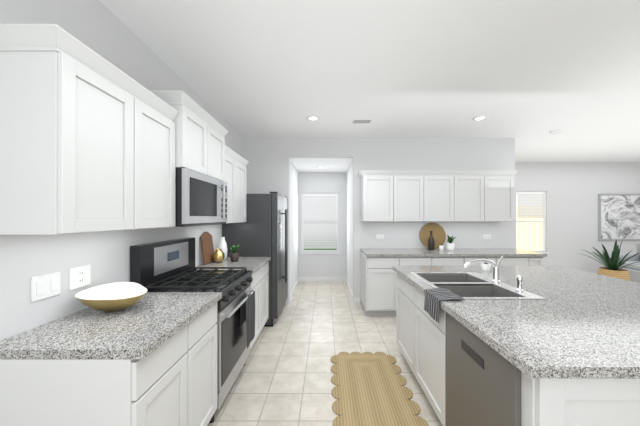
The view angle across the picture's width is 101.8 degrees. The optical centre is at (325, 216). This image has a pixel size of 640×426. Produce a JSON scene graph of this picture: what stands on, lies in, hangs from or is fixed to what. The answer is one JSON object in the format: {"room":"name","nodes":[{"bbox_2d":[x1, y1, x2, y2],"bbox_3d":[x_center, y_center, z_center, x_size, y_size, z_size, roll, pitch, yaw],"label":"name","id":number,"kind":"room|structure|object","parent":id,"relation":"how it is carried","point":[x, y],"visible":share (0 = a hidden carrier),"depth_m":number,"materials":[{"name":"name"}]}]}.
{"room":"kitchen","nodes":[
{"label":"kitchen","id":0,"kind":"room"},
{"bbox_2d":[0,0,242,340],"bbox_3d":[-1.430,0.065,0.915,0.120,2.750,7.030,0,0,0],"label":"wall","id":1,"kind":"structure","parent":0,"point":[99,27],"depth_m":1.46,"materials":[{"name":"grey paint"}]},
{"bbox_2d":[31,272,60,301],"bbox_3d":[-1.364,0.338,1.270,0.010,0.115,0.130,0,0,0],"label":"light switch","id":2,"kind":"object","parent":1,"relation":"attached to","point":[45,286],"visible":1,"depth_m":1.26,"materials":[{"name":"white plastic"}]},
{"bbox_2d":[69,265,90,289],"bbox_3d":[-1.364,0.333,1.445,0.010,0.115,0.120,0,0,0],"label":"electrical outlet","id":3,"kind":"object","parent":1,"relation":"attached to","point":[80,276],"visible":1,"depth_m":1.44,"materials":[{"name":"white plastic"}]},
{"bbox_2d":[0,24,178,234],"bbox_3d":[-1.193,-0.330,1.389,0.350,0.800,0.818,0,0,0],"label":"upper cabinet","id":4,"kind":"object","parent":1,"relation":"attached to","point":[87,139],"visible":1,"depth_m":1.08,"materials":[{"name":"white wood"}]},
{"bbox_2d":[149,90,228,180],"bbox_3d":[-1.171,-0.603,2.180,0.395,0.515,0.836,0,0,0],"label":"upper cabinet","id":5,"kind":"object","parent":1,"relation":"attached to","point":[200,132],"visible":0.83,"depth_m":2.00,"materials":[{"name":"white wood"}]},
{"bbox_2d":[175,168,226,226],"bbox_3d":[-1.141,-0.136,2.180,0.454,0.408,0.756,0,0,0],"label":"microwave","id":6,"kind":"object","parent":5,"relation":"attached to","point":[200,199],"visible":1,"depth_m":1.97,"materials":[{"name":"silver metal"}]},
{"bbox_2d":[225,145,248,223],"bbox_3d":[-1.193,-0.330,3.001,0.350,0.800,0.874,0,0,0],"label":"upper cabinet","id":7,"kind":"object","parent":1,"relation":"attached to","point":[235,170],"visible":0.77,"depth_m":2.98,"materials":[{"name":"white wood"}]},
{"bbox_2d":[290,160,301,293],"bbox_3d":[-0.665,0.220,5.175,0.150,2.440,1.490,0,0,0],"label":"wall","id":8,"kind":"structure","parent":0,"point":[295,176],"depth_m":5.29,"materials":[{"name":"grey paint"}]},
{"bbox_2d":[290,277,298,300],"bbox_3d":[-0.613,1.390,5.115,0.014,0.100,1.370,0,0,0],"label":"baseboard","id":9,"kind":"structure","parent":8,"relation":"attached to","point":[293,290],"depth_m":5.00,"materials":[{"name":"white wood"}]},
{"bbox_2d":[302,172,345,276],"bbox_3d":[-0.080,0.220,5.860,1.020,2.440,0.120,0,0,0],"label":"wall","id":10,"kind":"structure","parent":0,"point":[324,265],"depth_m":5.80,"materials":[{"name":"grey paint"}]},
{"bbox_2d":[300,193,339,253],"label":"window","id":11,"kind":"structure","parent":10,"relation":"in","point":[318,204],"depth_m":5.82,"materials":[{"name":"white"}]},
{"bbox_2d":[299,277,345,281],"bbox_3d":[-0.080,1.390,5.793,1.020,0.100,0.014,0,0,0],"label":"baseboard","id":12,"kind":"structure","parent":10,"relation":"attached to","point":[324,279],"depth_m":5.79,"materials":[{"name":"white wood"}]},
{"bbox_2d":[346,159,352,293],"bbox_3d":[0.520,0.220,5.175,0.120,2.440,1.490,0,0,0],"label":"wall","id":13,"kind":"structure","parent":0,"point":[349,174],"depth_m":5.09,"materials":[{"name":"grey paint"}]},
{"bbox_2d":[346,277,352,301],"bbox_3d":[0.453,1.390,5.115,0.014,0.100,1.370,0,0,0],"label":"baseboard","id":14,"kind":"structure","parent":13,"relation":"attached to","point":[348,285],"depth_m":4.93,"materials":[{"name":"white wood"}]},
{"bbox_2d":[100,0,639,171],"bbox_3d":[3.815,-1.205,1.800,10.610,0.410,9.040,0,0,0],"label":"ceiling","id":15,"kind":"structure","parent":0,"point":[528,75],"depth_m":2.28,"materials":[{"name":"white paint"}]},
{"bbox_2d":[307,116,319,120],"bbox_3d":[-0.170,-1.304,3.440,0.170,0.011,0.170,0,0,0],"label":"recessed light","id":16,"kind":"object","parent":15,"relation":"in","point":[313,118],"visible":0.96,"depth_m":3.44,"materials":[{"name":"white"}]},
{"bbox_2d":[352,120,371,122],"bbox_3d":[0.490,-1.304,3.560,0.260,0.010,0.120,0,0,0],"label":"ceiling vent","id":17,"kind":"object","parent":15,"relation":"in","point":[361,121],"visible":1,"depth_m":3.55,"materials":[{"name":"white metal"}]},
{"bbox_2d":[473,116,487,120],"bbox_3d":[2.040,-1.304,3.440,0.170,0.011,0.170,0,0,0],"label":"recessed light","id":18,"kind":"object","parent":15,"relation":"in","point":[479,118],"visible":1,"depth_m":3.44,"materials":[{"name":"white"}]},
{"bbox_2d":[549,130,560,133],"bbox_3d":[3.490,-1.292,3.960,0.136,0.034,0.136,0,0,0],"label":"smoke detector","id":19,"kind":"object","parent":15,"relation":"attached to","point":[554,131],"visible":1,"depth_m":3.92,"materials":[{"name":"white plastic"}]},
{"bbox_2d":[243,138,514,303],"bbox_3d":[0.880,0.065,4.370,4.500,2.750,0.120,0,0,0],"label":"wall","id":20,"kind":"structure","parent":0,"point":[268,167],"depth_m":4.31,"materials":[{"name":"grey paint"}]},
{"bbox_2d":[358,170,397,221],"bbox_3d":[0.833,-0.320,4.143,0.525,0.780,0.330,0,0,0],"label":"upper cabinet","id":21,"kind":"object","parent":20,"relation":"attached to","point":[378,188],"depth_m":3.99,"materials":[{"name":"white wood"}]},
{"bbox_2d":[376,234,383,238],"bbox_3d":[0.895,0.330,4.304,0.130,0.080,0.010,0,0,0],"label":"electrical outlet","id":22,"kind":"object","parent":20,"relation":"attached to","point":[379,236],"visible":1,"depth_m":4.30,"materials":[{"name":"white plastic"}]},
{"bbox_2d":[398,170,429,221],"bbox_3d":[1.266,-0.320,4.143,0.586,0.780,0.330,0,0,0],"label":"upper cabinet","id":23,"kind":"object","parent":20,"relation":"attached to","point":[413,185],"depth_m":3.99,"materials":[{"name":"white wood"}]},
{"bbox_2d":[430,170,457,221],"bbox_3d":[1.730,-0.320,4.143,0.586,0.780,0.330,0,0,0],"label":"upper cabinet","id":24,"kind":"object","parent":20,"relation":"attached to","point":[437,195],"depth_m":3.99,"materials":[{"name":"white wood"}]},
{"bbox_2d":[458,170,489,221],"bbox_3d":[2.194,-0.320,4.143,0.586,0.780,0.330,0,0,0],"label":"upper cabinet","id":25,"kind":"object","parent":20,"relation":"attached to","point":[473,185],"depth_m":3.99,"materials":[{"name":"white wood"}]},
{"bbox_2d":[483,234,490,238],"bbox_3d":[2.665,0.330,4.304,0.130,0.080,0.010,0,0,0],"label":"electrical outlet","id":26,"kind":"object","parent":20,"relation":"attached to","point":[486,236],"visible":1,"depth_m":4.30,"materials":[{"name":"white plastic"}]},
{"bbox_2d":[490,170,517,221],"bbox_3d":[2.627,-0.320,4.143,0.525,0.780,0.330,0,0,0],"label":"upper cabinet","id":27,"kind":"object","parent":20,"relation":"attached to","point":[502,182],"depth_m":3.99,"materials":[{"name":"white wood"}]},
{"bbox_2d":[207,281,638,425],"bbox_3d":[3.815,1.470,1.800,10.610,0.060,9.040,0,0,0],"label":"floor","id":28,"kind":"structure","parent":0,"point":[285,375],"depth_m":2.63,"materials":[{"name":"tile"}]},
{"bbox_2d":[0,292,221,425],"bbox_3d":[-1.043,0.980,1.409,0.650,0.920,0.778,0,0,0],"label":"base cabinet","id":29,"kind":"object","parent":28,"relation":"on","point":[149,359],"visible":0.94,"depth_m":1.09,"materials":[{"name":"white"}]},
{"bbox_2d":[75,282,147,311],"bbox_3d":[-1.174,0.458,1.466,0.326,0.122,0.276,0,0,0],"label":"bowl","id":30,"kind":"object","parent":29,"relation":"on","point":[115,296],"visible":1,"depth_m":1.47,"materials":[{"name":"white ceramic"}]},
{"bbox_2d":[130,237,255,422],"bbox_3d":[-1.014,0.820,2.180,0.693,1.240,0.756,0,0,0],"label":"range","id":31,"kind":"object","parent":28,"relation":"on","point":[165,266],"visible":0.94,"depth_m":2.04,"materials":[{"name":"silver metal"}]},
{"bbox_2d":[196,257,270,349],"bbox_3d":[-1.043,0.980,2.980,0.650,0.920,0.836,0,0,0],"label":"base cabinet","id":32,"kind":"object","parent":28,"relation":"on","point":[258,267],"visible":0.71,"depth_m":2.97,"materials":[{"name":"white wood"}]},
{"bbox_2d":[200,232,213,264],"bbox_3d":[-1.332,0.343,2.930,0.067,0.352,0.260,0,0,0],"label":"cutting board","id":33,"kind":"object","parent":32,"relation":"on","point":[206,240],"visible":0.81,"depth_m":2.90,"materials":[{"name":"brown wood"}]},
{"bbox_2d":[212,249,224,262],"bbox_3d":[-1.235,0.444,2.990,0.136,0.150,0.136,0,0,0],"label":"vase","id":34,"kind":"object","parent":32,"relation":"on","point":[218,256],"visible":1,"depth_m":2.95,"materials":[{"name":"gold metal"}]},
{"bbox_2d":[218,237,227,258],"bbox_3d":[-1.270,0.384,3.200,0.110,0.270,0.110,0,0,0],"label":"vase","id":35,"kind":"object","parent":32,"relation":"on","point":[223,246],"visible":0.67,"depth_m":3.17,"materials":[{"name":"white ceramic"}]},
{"bbox_2d":[230,245,238,261],"bbox_3d":[-1.069,0.423,3.030,0.140,0.192,0.138,0,0,0],"label":"plant","id":36,"kind":"object","parent":32,"relation":"on","point":[234,255],"visible":1,"depth_m":3.01,"materials":[{"name":"green plant"}]},
{"bbox_2d":[222,192,287,326],"bbox_3d":[-0.964,0.552,3.853,0.791,1.775,0.902,0,0,0],"label":"fridge","id":37,"kind":"object","parent":28,"relation":"on","point":[262,231],"visible":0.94,"depth_m":3.40,"materials":[{"name":"grey metal"}]},
{"bbox_2d":[330,352,428,425],"bbox_3d":[0.375,1.435,1.550,0.664,0.009,2.425,0,0,0],"label":"rug","id":38,"kind":"object","parent":28,"relation":"on","point":[370,389],"visible":0.96,"depth_m":2.11,"materials":[{"name":"wicker"}]},
{"bbox_2d":[360,252,403,315],"bbox_3d":[0.836,1.000,3.998,0.532,0.880,0.620,0,0,0],"label":"base cabinet","id":39,"kind":"object","parent":28,"relation":"on","point":[378,286],"depth_m":3.70,"materials":[{"name":"white wood"}]},
{"bbox_2d":[360,248,546,255],"bbox_3d":[1.840,0.540,3.983,2.540,0.040,0.650,0,0,0],"label":"countertop","id":40,"kind":"structure","parent":39,"relation":"on","point":[367,251],"depth_m":3.81,"materials":[{"name":"grey stone"}]},
{"bbox_2d":[428,231,434,249],"bbox_3d":[1.660,0.369,4.100,0.100,0.300,0.098,0,0,0],"label":"bottle vase","id":41,"kind":"object","parent":40,"relation":"on","point":[431,243],"visible":1,"depth_m":4.07,"materials":[{"name":"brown ceramic"}]},
{"bbox_2d":[420,223,445,248],"bbox_3d":[1.750,0.305,4.266,0.424,0.424,0.080,0,0,0],"label":"round board","id":42,"kind":"object","parent":40,"relation":"on","point":[438,233],"visible":0.71,"depth_m":4.26,"materials":[{"name":"brown wood"}]},
{"bbox_2d":[446,235,455,249],"bbox_3d":[1.966,0.400,4.083,0.167,0.237,0.201,0,0,0],"label":"plant pot","id":43,"kind":"object","parent":40,"relation":"on","point":[450,245],"visible":1,"depth_m":4.04,"materials":[{"name":"white ceramic"}]},
{"bbox_2d":[404,256,435,265],"bbox_3d":[1.270,1.000,3.998,0.584,0.880,0.620,0,0,0],"label":"base cabinet","id":44,"kind":"object","parent":28,"relation":"on","point":[408,260],"depth_m":3.69,"materials":[{"name":"white wood"}]},
{"bbox_2d":[436,256,471,265],"bbox_3d":[1.730,1.000,3.998,0.584,0.880,0.620,0,0,0],"label":"base cabinet","id":45,"kind":"object","parent":28,"relation":"on","point":[440,260],"depth_m":3.69,"materials":[{"name":"white wood"}]},
{"bbox_2d":[472,256,503,265],"bbox_3d":[2.190,1.000,3.998,0.584,0.880,0.620,0,0,0],"label":"base cabinet","id":46,"kind":"object","parent":28,"relation":"on","point":[495,259],"depth_m":3.69,"materials":[{"name":"white wood"}]},
{"bbox_2d":[396,276,639,425],"bbox_3d":[1.554,1.000,1.850,1.651,0.880,1.840,0,0,0],"label":"kitchen island","id":47,"kind":"object","parent":28,"relation":"on","point":[465,383],"depth_m":1.26,"materials":[{"name":"white wood"}]},
{"bbox_2d":[392,266,639,379],"bbox_3d":[1.042,0.540,1.840,0.664,0.041,1.880,0,0,0],"label":"island countertop","id":48,"kind":"structure","parent":47,"relation":"on","point":[539,337],"depth_m":1.16,"materials":[{"name":"grey stone"}]},
{"bbox_2d":[420,276,443,291],"bbox_3d":[0.818,0.620,2.030,0.004,0.201,0.728,0,0,0],"label":"sink","id":49,"kind":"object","parent":48,"relation":"in","point":[421,277],"depth_m":1.94,"materials":[{"name":"silver metal"}]},
{"bbox_2d":[416,272,467,275],"bbox_3d":[1.055,0.620,2.392,0.471,0.201,0.004,0,0,0],"label":"sink","id":50,"kind":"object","parent":48,"relation":"in","point":[417,273],"depth_m":2.39,"materials":[{"name":"silver metal"}]},
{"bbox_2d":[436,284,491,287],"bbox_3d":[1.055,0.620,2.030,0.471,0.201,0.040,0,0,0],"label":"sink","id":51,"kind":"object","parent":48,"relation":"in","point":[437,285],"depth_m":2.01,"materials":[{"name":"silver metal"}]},
{"bbox_2d":[468,276,519,295],"bbox_3d":[1.292,0.620,2.030,0.004,0.201,0.728,0,0,0],"label":"sink","id":52,"kind":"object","parent":48,"relation":"in","point":[469,277],"depth_m":1.98,"materials":[{"name":"silver metal"}]},
{"bbox_2d":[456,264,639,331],"bbox_3d":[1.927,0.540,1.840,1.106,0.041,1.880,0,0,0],"label":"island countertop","id":53,"kind":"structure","parent":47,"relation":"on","point":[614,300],"depth_m":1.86,"materials":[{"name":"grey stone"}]},
{"bbox_2d":[481,258,490,270],"bbox_3d":[1.550,0.462,2.520,0.090,0.114,0.090,0,0,0],"label":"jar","id":54,"kind":"object","parent":53,"relation":"on","point":[485,266],"visible":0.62,"depth_m":2.49,"materials":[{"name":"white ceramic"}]},
{"bbox_2d":[504,256,535,265],"bbox_3d":[2.650,1.000,3.998,0.584,0.880,0.620,0,0,0],"label":"base cabinet","id":55,"kind":"object","parent":28,"relation":"on","point":[508,260],"depth_m":3.69,"materials":[{"name":"white wood"}]},
{"bbox_2d":[536,256,546,265],"bbox_3d":[2.964,1.000,3.998,0.292,0.880,0.620,0,0,0],"label":"base cabinet","id":56,"kind":"object","parent":28,"relation":"on","point":[539,259],"depth_m":3.69,"materials":[{"name":"white wood"}]},
{"bbox_2d":[577,239,638,280],"bbox_3d":[5.089,0.907,4.646,0.846,1.064,0.994,0,0,0],"label":"plant","id":57,"kind":"object","parent":28,"relation":"on","point":[612,264],"visible":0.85,"depth_m":4.53,"materials":[{"name":"green plant"}]},
{"bbox_2d":[604,243,639,282],"bbox_3d":[6.515,0.999,5.275,0.870,0.880,0.850,0,0,0],"label":"armchair","id":58,"kind":"object","parent":28,"relation":"on","point":[634,272],"visible":0.31,"depth_m":5.25,"materials":[{"name":"white fabric"}]},
{"bbox_2d":[515,162,639,272],"bbox_3d":[5.995,0.065,6.260,5.970,2.750,0.120,0,0,0],"label":"wall","id":59,"kind":"structure","parent":0,"point":[573,190],"depth_m":6.18,"materials":[{"name":"grey paint"}]},
{"bbox_2d":[516,191,548,252],"bbox_3d":[4.900,0.122,6.230,0.800,1.485,0.120,0,0,0],"label":"window","id":60,"kind":"structure","parent":59,"relation":"in","point":[531,204],"depth_m":6.22,"materials":[{"name":"white"}]},
{"bbox_2d":[598,194,639,239],"bbox_3d":[7.120,0.000,6.178,1.260,1.100,0.035,0,0,0],"label":"canvas art","id":61,"kind":"object","parent":59,"relation":"attached to","point":[618,216],"visible":1,"depth_m":6.18,"materials":[{"name":"grey fabric"}]},
{"label":"outside","id":62,"kind":"structure","parent":0,"visible":0},
{"bbox_2d":[517,195,541,249],"bbox_3d":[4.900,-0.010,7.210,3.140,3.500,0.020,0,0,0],"label":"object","id":63,"kind":"structure","parent":62,"point":[529,236],"depth_m":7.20,"materials":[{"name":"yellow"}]}
]}

